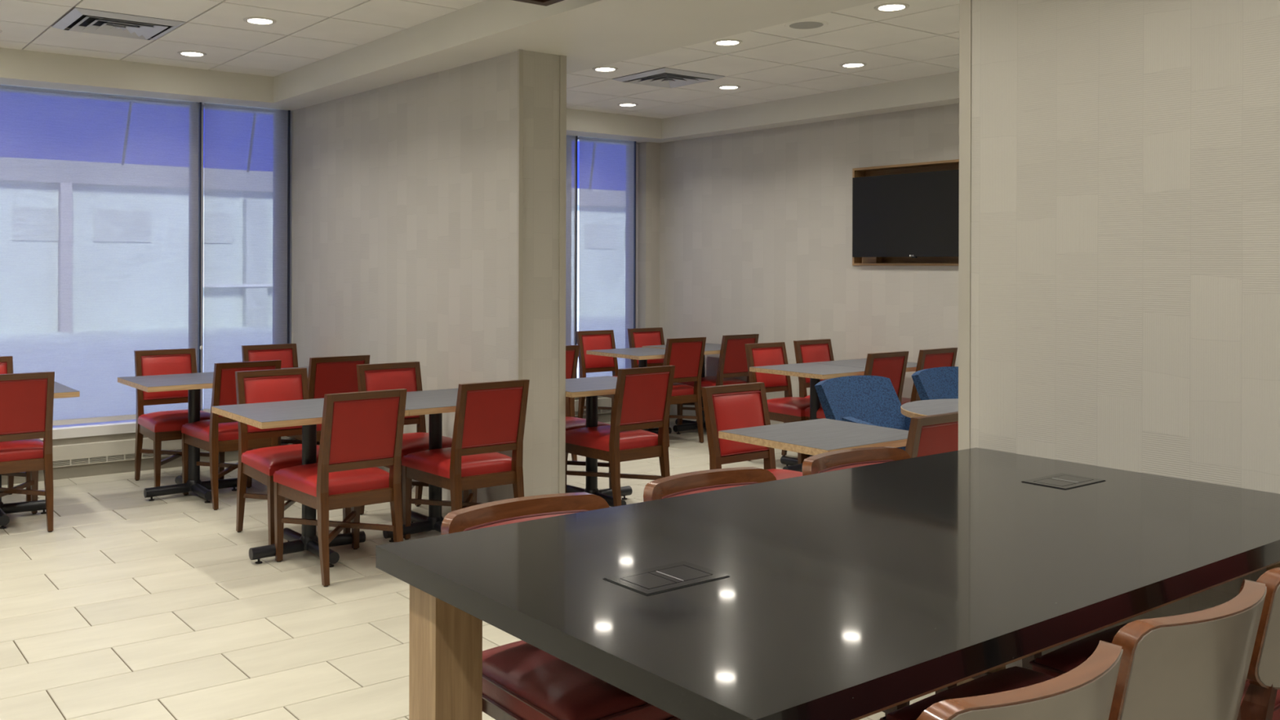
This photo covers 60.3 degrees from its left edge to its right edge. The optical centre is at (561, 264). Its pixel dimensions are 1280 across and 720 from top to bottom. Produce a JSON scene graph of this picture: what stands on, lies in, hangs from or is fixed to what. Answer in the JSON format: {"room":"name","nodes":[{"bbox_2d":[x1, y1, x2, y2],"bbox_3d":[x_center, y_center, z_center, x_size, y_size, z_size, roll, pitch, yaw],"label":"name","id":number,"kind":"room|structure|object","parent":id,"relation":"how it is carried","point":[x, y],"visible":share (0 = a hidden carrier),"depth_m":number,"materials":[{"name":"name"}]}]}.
{"room":"eatery","nodes":[
{"label":"eatery","id":0,"kind":"room"},
{"bbox_2d":[39,419,136,439],"bbox_3d":[-5.145,1.147,6.338,7.560,0.064,0.200,0,0,-36],"label":"window sill","id":1,"kind":"structure","parent":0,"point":[67,431],"depth_m":7.63,"materials":[{"name":"white paint"}]},
{"bbox_2d":[197,102,201,410],"bbox_3d":[-2.694,-0.043,8.155,0.014,2.330,0.028,0,0,-36],"label":"channel","id":2,"kind":"object","parent":1,"relation":"on","point":[199,103],"visible":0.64,"depth_m":8.14,"materials":[{"name":"grey metal"}]},
{"bbox_2d":[287,110,290,343],"bbox_3d":[-2.136,-0.041,8.561,0.014,2.330,0.028,0,0,-36],"label":"channel","id":3,"kind":"object","parent":1,"relation":"on","point":[289,111],"visible":0.64,"depth_m":8.55,"materials":[{"name":"black metal"}]},
{"bbox_2d":[0,0,484,76],"bbox_3d":[-1.924,-1.570,1.601,7.370,0.342,10.860,0,0,-36],"label":"ceiling","id":4,"kind":"structure","parent":0,"point":[304,33],"depth_m":6.51,"materials":[{"name":"tile"}]},
{"bbox_2d":[51,7,185,39],"bbox_3d":[-2.585,-1.391,6.385,0.596,0.032,0.596,0,0,-36],"label":"ceiling vent","id":5,"kind":"object","parent":4,"relation":"in","point":[78,20],"visible":1,"depth_m":6.33,"materials":[{"name":"metal"}]},
{"bbox_2d":[177,50,206,57],"bbox_3d":[-2.449,-1.397,7.259,0.184,0.006,0.184,0,0,-36],"label":"recessed light","id":6,"kind":"object","parent":4,"relation":"in","point":[186,53],"visible":1,"depth_m":7.24,"materials":[{"name":"white"}]},
{"bbox_2d":[243,17,276,24],"bbox_3d":[-1.727,-1.394,6.269,0.184,0.006,0.184,0,0,-36],"label":"recessed light","id":7,"kind":"object","parent":4,"relation":"in","point":[255,20],"visible":1,"depth_m":6.26,"materials":[{"name":"paint"}]},
{"bbox_2d":[289,110,293,343],"bbox_3d":[-2.044,-0.009,8.782,0.355,2.395,0.300,0,0,-36],"label":"window frame","id":8,"kind":"structure","parent":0,"point":[291,112],"depth_m":8.58,"materials":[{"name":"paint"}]},
{"bbox_2d":[293,49,559,502],"bbox_3d":[-1.043,0.129,7.427,0.377,2.665,3.070,0,0,-36],"label":"wall partition","id":9,"kind":"structure","parent":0,"point":[405,192],"depth_m":6.80,"materials":[{"name":"paint"}]},
{"bbox_2d":[516,50,518,379],"bbox_3d":[-0.242,0.132,6.131,0.006,2.665,0.032,0,0,-36],"label":"trim","id":10,"kind":"structure","parent":9,"relation":"attached to","point":[517,51],"depth_m":6.14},
{"bbox_2d":[517,48,523,379],"bbox_3d":[-0.232,0.132,6.112,0.028,2.665,0.007,0,0,-36],"label":"trim","id":11,"kind":"structure","parent":9,"relation":"attached to","point":[520,51],"depth_m":6.11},
{"bbox_2d":[558,55,566,493],"bbox_3d":[0.003,0.133,6.285,0.044,2.665,0.006,0,0,-36],"label":"trim","id":12,"kind":"structure","parent":9,"relation":"attached to","point":[562,126],"depth_m":6.28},
{"bbox_3d":[-0.505,1.160,9.721,3.245,0.064,0.200,0,0,-36],"label":"window sill","id":13,"kind":"structure","parent":9,"relation":"attached to","visible":0},
{"bbox_2d":[575,136,577,377],"bbox_3d":[0.128,-0.035,10.212,0.014,2.330,0.028,0,0,-36],"label":"channel","id":14,"kind":"object","parent":13,"relation":"on","point":[576,136],"visible":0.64,"depth_m":10.20,"materials":[{"name":"grey metal"}]},
{"bbox_2d":[633,141,635,328],"bbox_3d":[0.701,-0.033,10.630,0.014,2.330,0.028,0,0,-36],"label":"channel","id":15,"kind":"object","parent":13,"relation":"on","point":[634,202],"visible":0.64,"depth_m":10.62,"materials":[{"name":"grey metal"}]},
{"bbox_2d":[0,417,935,719],"bbox_3d":[-0.335,1.514,3.101,11.720,0.100,11.600,0,0,-36],"label":"floor","id":16,"kind":"structure","parent":0,"point":[132,606],"depth_m":4.65,"materials":[{"name":"tile"}]},
{"bbox_2d":[0,355,31,501],"bbox_3d":[-3.502,1.017,6.640,0.456,0.875,0.578,0,0,-36],"label":"dining chair","id":17,"kind":"object","parent":16,"relation":"on","point":[6,362],"visible":0.2,"depth_m":6.93,"materials":[{"name":"red leather"}]},
{"bbox_2d":[0,371,54,532],"bbox_3d":[-3.094,1.018,6.080,0.456,0.875,0.578,0,0,-36],"label":"dining chair","id":18,"kind":"object","parent":16,"relation":"on","point":[26,399],"visible":1,"depth_m":5.95,"materials":[{"name":"red leather"}]},
{"bbox_2d":[0,381,79,528],"bbox_3d":[-3.245,1.085,6.275,0.755,0.740,0.700,0,0,-36],"label":"dining table","id":19,"kind":"object","parent":16,"relation":"on","point":[60,391],"visible":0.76,"depth_m":6.30,"materials":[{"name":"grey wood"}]},
{"bbox_2d":[1,432,293,485],"bbox_3d":[-3.776,1.319,7.248,4.245,0.270,0.137,0,0,-36],"label":"radiator cover","id":20,"kind":"object","parent":16,"relation":"on","point":[109,454],"visible":0.22,"depth_m":7.61,"materials":[{"name":"metal"}]},
{"bbox_2d":[53,460,70,466],"bbox_3d":[-3.405,1.345,7.446,0.118,0.036,0.019,0,0,-36],"label":"grille","id":21,"kind":"object","parent":20,"relation":"attached to","point":[55,463],"depth_m":7.45,"materials":[{"name":"metal"}]},
{"bbox_2d":[69,457,88,465],"bbox_3d":[-3.310,1.345,7.516,0.118,0.036,0.019,0,0,-36],"label":"grille","id":22,"kind":"object","parent":20,"relation":"attached to","point":[73,461],"depth_m":7.51,"materials":[{"name":"metal"}]},
{"bbox_2d":[88,456,106,462],"bbox_3d":[-3.215,1.345,7.585,0.118,0.036,0.019,0,0,-36],"label":"grille","id":23,"kind":"object","parent":20,"relation":"attached to","point":[91,459],"depth_m":7.58,"materials":[{"name":"metal"}]},
{"bbox_2d":[106,454,124,461],"bbox_3d":[-3.119,1.346,7.655,0.118,0.036,0.019,0,0,-36],"label":"grille","id":24,"kind":"object","parent":20,"relation":"attached to","point":[108,457],"depth_m":7.65,"materials":[{"name":"metal"}]},
{"bbox_2d":[123,453,142,459],"bbox_3d":[-3.024,1.346,7.724,0.118,0.036,0.019,0,0,-36],"label":"grille","id":25,"kind":"object","parent":20,"relation":"attached to","point":[126,456],"depth_m":7.71,"materials":[{"name":"metal"}]},
{"bbox_2d":[141,453,153,457],"bbox_3d":[-2.929,1.346,7.794,0.118,0.036,0.019,0,0,-36],"label":"grille","id":26,"kind":"object","parent":20,"relation":"attached to","point":[144,455],"depth_m":7.78,"materials":[{"name":"metal"}]},
{"bbox_2d":[117,372,237,502],"bbox_3d":[-2.329,1.088,6.942,0.758,0.740,0.680,0,0,-36],"label":"dining table","id":27,"kind":"object","parent":16,"relation":"on","point":[193,382],"visible":0.85,"depth_m":6.89,"materials":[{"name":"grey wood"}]},
{"bbox_2d":[133,348,224,487],"bbox_3d":[-2.569,1.020,7.321,0.456,0.875,0.578,0,0,-36],"label":"dining chair","id":28,"kind":"object","parent":16,"relation":"on","point":[166,425],"visible":0.66,"depth_m":7.38,"materials":[{"name":"red leather"}]},
{"bbox_2d":[181,360,281,510],"bbox_3d":[-2.057,1.021,6.848,0.456,0.875,0.578,0,0,-36],"label":"dining chair","id":29,"kind":"object","parent":16,"relation":"on","point":[215,435],"visible":0.58,"depth_m":6.62,"materials":[{"name":"red leather"}]},
{"bbox_2d":[241,343,319,445],"bbox_3d":[-1.986,1.022,7.820,0.456,0.875,0.578,0,0,-36],"label":"dining chair","id":30,"kind":"object","parent":16,"relation":"on","point":[286,353],"visible":0.14,"depth_m":8.01,"materials":[{"name":"red leather"}]},
{"bbox_2d":[235,367,351,545],"bbox_3d":[-1.463,1.023,5.906,0.456,0.875,0.578,0,0,-36],"label":"dining chair","id":31,"kind":"object","parent":16,"relation":"on","point":[260,464],"visible":0.57,"depth_m":5.97,"materials":[{"name":"red leather"}]},
{"bbox_2d":[280,366,308,374],"bbox_3d":[-1.713,1.090,7.392,0.762,0.740,0.680,0,0,-36],"label":"dining table","id":32,"kind":"object","parent":16,"relation":"on","point":[307,367],"visible":0.02,"depth_m":7.64,"materials":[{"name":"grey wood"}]},
{"bbox_2d":[211,398,408,567],"bbox_3d":[-1.274,1.091,5.526,0.758,0.740,0.692,0,0,-36],"label":"dining table","id":33,"kind":"object","parent":16,"relation":"on","point":[307,413],"visible":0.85,"depth_m":5.47,"materials":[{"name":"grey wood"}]},
{"bbox_2d":[277,355,369,445],"bbox_3d":[-1.583,1.023,7.249,0.456,0.875,0.578,0,0,-36],"label":"dining chair","id":34,"kind":"object","parent":16,"relation":"on","point":[326,375],"visible":0.18,"depth_m":7.02,"materials":[{"name":"red leather"}]},
{"bbox_2d":[273,388,407,586],"bbox_3d":[-1.068,1.024,5.304,0.456,0.875,0.578,0,0,-36],"label":"dining chair","id":35,"kind":"object","parent":16,"relation":"on","point":[362,433],"visible":0.96,"depth_m":5.14,"materials":[{"name":"red leather"}]},
{"bbox_2d":[356,361,468,524],"bbox_3d":[-0.877,1.025,6.333,0.456,0.875,0.578,0,0,-36],"label":"dining chair","id":36,"kind":"object","parent":16,"relation":"on","point":[406,375],"visible":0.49,"depth_m":6.48,"materials":[{"name":"red leather"}]},
{"bbox_2d":[382,388,457,542],"bbox_3d":[-0.687,1.093,5.954,0.689,0.740,0.692,0,0,-36],"label":"dining table","id":37,"kind":"object","parent":16,"relation":"on","point":[433,403],"visible":0.51,"depth_m":5.92,"materials":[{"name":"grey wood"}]},
{"bbox_2d":[401,379,529,539],"bbox_3d":[-0.501,1.026,5.749,0.456,0.875,0.578,0,0,-36],"label":"dining chair","id":38,"kind":"object","parent":16,"relation":"on","point":[490,417],"visible":0.88,"depth_m":5.59,"materials":[{"name":"red leather"}]},
{"bbox_2d":[440,492,681,719],"bbox_3d":[0.036,1.019,2.462,0.466,0.892,0.562,0,0,-36],"label":"counter stool","id":39,"kind":"object","parent":16,"relation":"on","point":[522,681],"visible":0.17,"depth_m":2.32,"materials":[{"name":"leather"}]},
{"bbox_2d":[565,345,579,461],"bbox_3d":[-0.205,1.027,8.186,0.456,0.875,0.578,0,0,-36],"label":"dining chair","id":40,"kind":"object","parent":16,"relation":"on","point":[571,351],"visible":0.09,"depth_m":8.07,"materials":[{"name":"red leather"}]},
{"bbox_2d":[565,377,611,488],"bbox_3d":[-0.005,1.028,7.012,0.456,0.875,0.578,0,0,-36],"label":"dining chair","id":41,"kind":"object","parent":16,"relation":"on","point":[571,423],"visible":0.15,"depth_m":6.92,"materials":[{"name":"red leather"}]},
{"bbox_2d":[574,395,611,422],"bbox_3d":[-0.395,1.329,9.713,3.415,0.270,0.137,0,0,-36],"label":"radiator cover","id":42,"kind":"object","parent":16,"relation":"on","point":[603,415],"visible":0.05,"depth_m":10.20,"materials":[{"name":"paint"}]},
{"bbox_2d":[600,409,610,413],"bbox_3d":[0.407,1.356,10.226,0.118,0.036,0.019,0,0,-36],"label":"grille","id":43,"kind":"object","parent":42,"relation":"attached to","point":[601,411],"depth_m":10.21,"materials":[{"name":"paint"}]},
{"bbox_2d":[565,375,632,506],"bbox_3d":[0.182,1.095,6.713,0.750,0.740,0.610,0,0,-36],"label":"dining table","id":44,"kind":"object","parent":16,"relation":"on","point":[590,388],"visible":0.4,"depth_m":6.68,"materials":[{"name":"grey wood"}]},
{"bbox_2d":[575,329,653,428],"bbox_3d":[0.454,1.029,9.649,0.456,0.875,0.578,0,0,-36],"label":"dining chair","id":45,"kind":"object","parent":16,"relation":"on","point":[604,339],"visible":0.41,"depth_m":9.78,"materials":[{"name":"red leather"}]},
{"bbox_2d":[564,365,675,506],"bbox_3d":[0.331,1.028,6.559,0.456,0.875,0.578,0,0,-36],"label":"dining chair","id":46,"kind":"object","parent":16,"relation":"on","point":[642,395],"visible":0.85,"depth_m":6.39,"materials":[{"name":"red leather"}]},
{"bbox_2d":[586,346,671,434],"bbox_3d":[0.680,1.097,9.227,0.667,0.740,0.695,0,0,-36],"label":"dining table","id":47,"kind":"object","parent":16,"relation":"on","point":[642,354],"visible":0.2,"depth_m":9.15,"materials":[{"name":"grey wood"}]},
{"bbox_2d":[627,327,694,426],"bbox_3d":[0.940,1.030,10.078,0.456,0.875,0.578,0,0,-36],"label":"dining chair","id":48,"kind":"object","parent":16,"relation":"on","point":[637,337],"visible":0.28,"depth_m":10.24,"materials":[{"name":"red leather"}]},
{"bbox_2d":[642,342,721,434],"bbox_3d":[1.224,1.095,9.676,0.735,0.746,0.730,0,0,-36],"label":"dining table","id":49,"kind":"object","parent":16,"relation":"on","point":[710,348],"visible":0.38,"depth_m":9.61,"materials":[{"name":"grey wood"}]},
{"bbox_2d":[662,337,706,446],"bbox_3d":[0.854,1.030,9.144,0.456,0.875,0.578,0,0,-36],"label":"dining chair","id":50,"kind":"object","parent":16,"relation":"on","point":[686,354],"visible":0.6,"depth_m":8.99,"materials":[{"name":"red leather"}]},
{"bbox_2d":[676,333,759,425],"bbox_3d":[1.366,1.032,9.579,0.456,0.875,0.578,0,0,-36],"label":"dining chair","id":51,"kind":"object","parent":16,"relation":"on","point":[732,362],"visible":0.55,"depth_m":9.38,"materials":[{"name":"red leather"}]},
{"bbox_2d":[701,382,802,479],"bbox_3d":[1.007,1.030,5.200,0.456,0.875,0.578,0,0,-36],"label":"dining chair","id":52,"kind":"object","parent":16,"relation":"on","point":[739,406],"visible":0.42,"depth_m":5.34,"materials":[{"name":"red leather"}]},
{"bbox_2d":[643,466,906,715],"bbox_3d":[0.523,1.021,2.817,0.466,0.892,0.562,0,0,-36],"label":"counter stool","id":53,"kind":"object","parent":16,"relation":"on","point":[697,482],"visible":0.12,"depth_m":3.01,"materials":[{"name":"wood"}]},
{"bbox_2d":[744,342,821,463],"bbox_3d":[1.706,1.033,8.136,0.456,0.875,0.578,0,0,-36],"label":"dining chair","id":54,"kind":"object","parent":16,"relation":"on","point":[788,409],"visible":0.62,"depth_m":8.24,"materials":[{"name":"red leather"}]},
{"bbox_2d":[749,362,865,471],"bbox_3d":[1.788,1.100,7.748,0.625,0.740,0.670,0,0,-36],"label":"dining table","id":55,"kind":"object","parent":16,"relation":"on","point":[815,371],"visible":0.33,"depth_m":7.71,"materials":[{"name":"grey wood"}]},
{"bbox_2d":[718,417,908,455],"bbox_3d":[1.145,1.098,4.761,0.695,0.740,0.610,0,0,-36],"label":"dining table","id":56,"kind":"object","parent":16,"relation":"on","point":[819,436],"visible":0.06,"depth_m":4.68,"materials":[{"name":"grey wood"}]},
{"bbox_2d":[793,338,834,453],"bbox_3d":[2.151,1.034,8.510,0.456,0.875,0.578,0,0,-36],"label":"dining chair","id":57,"kind":"object","parent":16,"relation":"on","point":[808,350],"visible":0.25,"depth_m":8.65,"materials":[{"name":"red leather"}]},
{"bbox_2d":[375,447,1279,719],"bbox_3d":[0.796,1.029,2.492,2.147,0.876,1.085,0,0,-36],"label":"table","id":58,"kind":"object","parent":16,"relation":"on","point":[861,592],"visible":0.99,"depth_m":2.16,"materials":[{"name":"black stone"}]},
{"bbox_2d":[603,560,728,595],"bbox_3d":[0.197,0.588,2.067,0.206,0.003,0.128,0,0,-36],"label":"power outlet","id":59,"kind":"object","parent":58,"relation":"on","point":[660,579],"visible":1,"depth_m":2.06,"materials":[{"name":"grey metal"}]},
{"bbox_2d":[1022,473,1105,489],"bbox_3d":[1.375,0.592,3.007,0.206,0.003,0.128,0,0,-36],"label":"power outlet","id":60,"kind":"object","parent":58,"relation":"on","point":[1061,481],"visible":1,"depth_m":3.00,"materials":[{"name":"grey metal"}]},
{"bbox_2d":[804,351,908,459],"bbox_3d":[2.068,1.034,7.708,0.456,0.875,0.578,0,0,-36],"label":"dining chair","id":61,"kind":"object","parent":16,"relation":"on","point":[891,365],"visible":0.22,"depth_m":7.53,"materials":[{"name":"red leather"}]},
{"bbox_2d":[814,375,911,450],"bbox_3d":[1.942,1.071,6.328,0.650,0.800,0.835,0,0,-36],"label":"armchair","id":62,"kind":"object","parent":16,"relation":"on","point":[871,400],"visible":0.29,"depth_m":6.56,"materials":[{"name":"blue fabric"}]},
{"bbox_2d":[810,358,917,372],"bbox_3d":[2.310,1.102,8.129,0.662,0.740,0.670,0,0,-36],"label":"dining table","id":63,"kind":"object","parent":16,"relation":"on","point":[911,366],"visible":0.02,"depth_m":8.12,"materials":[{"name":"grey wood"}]},
{"bbox_2d":[802,446,1041,712],"bbox_3d":[1.016,1.022,3.176,0.466,0.892,0.562,0,0,-36],"label":"counter stool","id":64,"kind":"object","parent":16,"relation":"on","point":[839,460],"visible":0.12,"depth_m":3.36,"materials":[{"name":"wood"}]},
{"bbox_2d":[901,347,957,405],"bbox_3d":[2.530,1.035,8.051,0.456,0.875,0.578,0,0,-36],"label":"dining chair","id":65,"kind":"object","parent":16,"relation":"on","point":[945,357],"visible":0.27,"depth_m":7.81,"materials":[{"name":"red leather"}]},
{"bbox_2d":[901,398,958,417],"bbox_3d":[2.207,1.101,5.523,0.960,0.740,0.960,0,0,-36],"label":"round table","id":66,"kind":"object","parent":16,"relation":"on","point":[932,406],"visible":0.1,"depth_m":5.61,"materials":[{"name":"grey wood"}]},
{"bbox_2d":[905,411,958,457],"bbox_3d":[1.369,1.032,4.593,0.456,0.875,0.578,0,0,-36],"label":"dining chair","id":67,"kind":"object","parent":16,"relation":"on","point":[932,434],"visible":0.11,"depth_m":4.33,"materials":[{"name":"red leather"}]},
{"bbox_2d":[911,366,958,400],"bbox_3d":[2.702,1.073,6.932,0.650,0.800,0.835,0,0,-36],"label":"armchair","id":68,"kind":"object","parent":16,"relation":"on","point":[935,383],"visible":0.19,"depth_m":7.10,"materials":[{"name":"blue fabric"}]},
{"bbox_2d":[916,640,1123,719],"bbox_3d":[0.545,1.021,1.729,0.466,0.892,0.562,0,0,-36],"label":"counter stool","id":69,"kind":"object","parent":16,"relation":"on","point":[1086,691],"visible":1,"depth_m":1.49,"materials":[{"name":"leather"}]},
{"bbox_2d":[879,579,1266,719],"bbox_3d":[0.974,1.022,2.060,0.466,0.892,0.562,0,0,-36],"label":"counter stool","id":70,"kind":"object","parent":16,"relation":"on","point":[1195,665],"visible":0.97,"depth_m":1.80,"materials":[{"name":"leather"}]},
{"bbox_2d":[1029,567,1279,719],"bbox_3d":[1.399,1.023,2.371,0.466,0.892,0.562,0,0,-36],"label":"counter stool","id":71,"kind":"object","parent":16,"relation":"on","point":[1260,700],"visible":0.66,"depth_m":2.10,"materials":[{"name":"leather"}]},
{"bbox_2d":[636,142,659,328],"bbox_3d":[-3.708,0.121,7.562,11.320,2.665,0.310,0,0,-36],"label":"wall","id":72,"kind":"structure","parent":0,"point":[648,302],"depth_m":10.72,"materials":[{"name":"paint"}]},
{"bbox_2d":[53,104,204,426],"bbox_3d":[-5.234,-0.018,6.440,7.530,2.394,0.085,0,0,-36],"label":"window","id":73,"kind":"structure","parent":72,"relation":"attached to","point":[202,106],"depth_m":8.23,"materials":[{"name":"paint"}]},
{"bbox_2d":[0,84,198,426],"bbox_3d":[-3.613,-0.051,7.454,2.265,2.311,0.016,0,0,-36],"label":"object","id":74,"kind":"structure","parent":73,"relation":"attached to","point":[99,192],"depth_m":7.69,"materials":[{"name":"white"}]},
{"bbox_2d":[577,137,638,328],"bbox_3d":[-0.578,-0.004,9.835,3.235,2.394,0.085,0,0,-36],"label":"window","id":75,"kind":"structure","parent":72,"relation":"attached to","point":[637,144],"depth_m":10.74,"materials":[{"name":"paint"}]},
{"bbox_2d":[578,136,634,377],"bbox_3d":[0.425,-0.039,10.399,0.660,2.311,0.016,0,0,-36],"label":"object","id":76,"kind":"structure","parent":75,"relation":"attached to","point":[606,166],"depth_m":10.39,"materials":[{"name":"white"}]},
{"bbox_2d":[566,0,959,118],"bbox_3d":[3.010,-1.555,5.199,2.817,0.342,10.860,0,0,-36],"label":"ceiling","id":77,"kind":"structure","parent":0,"point":[777,62],"depth_m":7.52,"materials":[{"name":"tile"}]},
{"bbox_2d":[592,66,617,71],"bbox_3d":[0.307,-1.388,7.783,0.184,0.006,0.184,0,0,-36],"label":"recessed light","id":78,"kind":"object","parent":77,"relation":"in","point":[597,68],"visible":1,"depth_m":7.77,"materials":[{"name":"white"}]},
{"bbox_2d":[617,102,638,106],"bbox_3d":[0.570,-1.388,9.509,0.184,0.006,0.184,0,0,-36],"label":"recessed light","id":79,"kind":"object","parent":77,"relation":"in","point":[624,104],"visible":1,"depth_m":9.51,"materials":[{"name":"white"}]},
{"bbox_2d":[612,66,724,88],"bbox_3d":[0.790,-1.380,8.147,0.596,0.032,0.596,0,0,-36],"label":"ceiling vent","id":80,"kind":"object","parent":77,"relation":"in","point":[668,77],"visible":1,"depth_m":8.07,"materials":[{"name":"metal"}]},
{"bbox_2d":[712,39,742,45],"bbox_3d":[1.032,-1.386,6.839,0.184,0.006,0.184,0,0,-36],"label":"recessed light","id":81,"kind":"object","parent":77,"relation":"in","point":[723,42],"visible":1,"depth_m":6.83,"materials":[{"name":"white"}]},
{"bbox_2d":[716,84,740,89],"bbox_3d":[1.301,-1.385,8.557,0.184,0.006,0.184,0,0,-36],"label":"recessed light","id":82,"kind":"object","parent":77,"relation":"in","point":[726,86],"visible":1,"depth_m":8.54,"materials":[{"name":"white"}]},
{"bbox_2d":[784,19,828,30],"bbox_3d":[1.411,-1.385,6.336,0.250,0.006,0.250,0,0,-36],"label":"ceiling speaker","id":83,"kind":"object","parent":77,"relation":"attached to","point":[806,24],"visible":1,"depth_m":6.32,"materials":[{"name":"metal"}]},
{"bbox_2d":[789,22,823,29],"bbox_3d":[1.411,-1.386,6.336,0.192,0.004,0.192,0,0,-36],"label":"grille","id":84,"kind":"object","parent":83,"relation":"attached to","point":[793,25],"depth_m":6.34,"materials":[{"name":"beige metal"}]},
{"bbox_2d":[840,62,866,67],"bbox_3d":[2.016,-1.383,7.594,0.184,0.006,0.184,0,0,-36],"label":"recessed light","id":85,"kind":"object","parent":77,"relation":"in","point":[854,64],"visible":1,"depth_m":7.58,"materials":[{"name":"white"}]},
{"bbox_2d":[874,2,909,11],"bbox_3d":[1.772,-1.384,5.893,0.184,0.006,0.184,0,0,-36],"label":"recessed light","id":86,"kind":"object","parent":77,"relation":"in","point":[894,6],"visible":1,"depth_m":5.88,"materials":[{"name":"white"}]},
{"bbox_2d":[659,103,959,424],"bbox_3d":[4.253,0.145,6.505,0.300,2.665,11.500,0,0,-36],"label":"wall","id":87,"kind":"structure","parent":0,"point":[756,226],"depth_m":9.36,"materials":[{"name":"paint"}]},
{"bbox_2d":[852,159,959,266],"bbox_3d":[2.780,-0.387,8.385,0.148,0.784,1.275,0,0,-36],"label":"lining","id":88,"kind":"object","parent":87,"relation":"attached to","point":[947,165],"visible":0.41,"depth_m":8.52,"materials":[{"name":"brown wood"}]},
{"bbox_2d":[862,257,882,263],"bbox_3d":[2.484,-0.055,8.779,0.080,0.082,0.140,0,0,-36],"label":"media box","id":89,"kind":"object","parent":88,"relation":"on","point":[864,260],"visible":0.64,"depth_m":8.74,"materials":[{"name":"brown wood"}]},
{"bbox_2d":[852,169,959,257],"bbox_3d":[2.739,-0.375,8.382,0.217,0.643,1.120,0,0,-36],"label":"television","id":90,"kind":"object","parent":88,"relation":"attached to","point":[909,215],"visible":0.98,"depth_m":8.36,"materials":[{"name":"black plastic"}]},
{"bbox_2d":[970,0,1279,668],"bbox_3d":[1.842,0.138,3.143,0.300,2.665,1.388,0,0,-36],"label":"wall","id":91,"kind":"structure","parent":0,"point":[1125,186],"depth_m":3.16,"materials":[{"name":"paint"}]},
{"bbox_2d":[0,0,959,142],"bbox_3d":[-0.355,-1.469,3.141,11.720,0.535,11.500,0,0,-36],"label":"soffit","id":92,"kind":"object","parent":91,"relation":"attached to","point":[590,33],"depth_m":7.11,"materials":[{"name":"paint"}]},
{"bbox_2d":[203,102,288,413],"bbox_3d":[-2.399,-0.048,8.340,0.650,2.311,0.016,0,0,-36],"label":"window","id":93,"kind":"structure","parent":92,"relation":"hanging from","point":[245,290],"depth_m":8.32,"materials":[{"name":"clear glass"}]},
{"bbox_2d":[200,111,203,407],"bbox_3d":[-2.670,-0.043,8.125,0.022,2.200,0.022,0,0,-36],"label":"chain","id":94,"kind":"object","parent":93,"relation":"hanging from","point":[201,346],"visible":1,"depth_m":8.12,"materials":[{"name":"white paint"}]},
{"bbox_2d":[512,0,564,5],"bbox_3d":[-0.167,-1.292,4.529,0.760,0.203,0.720,0,0,-36],"label":"ceiling box","id":95,"kind":"object","parent":92,"relation":"attached to","point":[543,2],"visible":1,"depth_m":4.96,"materials":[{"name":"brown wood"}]},
{"bbox_2d":[565,135,576,345],"bbox_3d":[-0.828,-0.043,9.486,2.360,2.311,0.016,0,0,-36],"label":"window","id":96,"kind":"structure","parent":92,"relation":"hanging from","point":[571,140],"depth_m":10.15,"materials":[{"name":"clear glass"}]},
{"bbox_2d":[958,0,971,450],"bbox_3d":[1.321,0.137,3.599,0.004,2.665,0.042,0,0,-36],"label":"trim","id":97,"kind":"structure","parent":91,"relation":"attached to","point":[965,6],"depth_m":3.60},
{"label":"outside","id":98,"kind":"structure","parent":0,"visible":0},
{"bbox_2d":[577,315,578,377],"bbox_3d":[-12.106,1.829,33.566,100.000,0.200,51.500,0,0,-36],"label":"ground","id":99,"kind":"structure","parent":98,"point":[577,316],"depth_m":20.56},
{"bbox_2d":[203,168,579,315],"bbox_3d":[-7.455,-0.467,35.683,90.000,4.420,5.950,0,0,-36],"label":"building","id":100,"kind":"structure","parent":99,"relation":"on","point":[578,189],"depth_m":38.26,"materials":[{"name":"white paint"}]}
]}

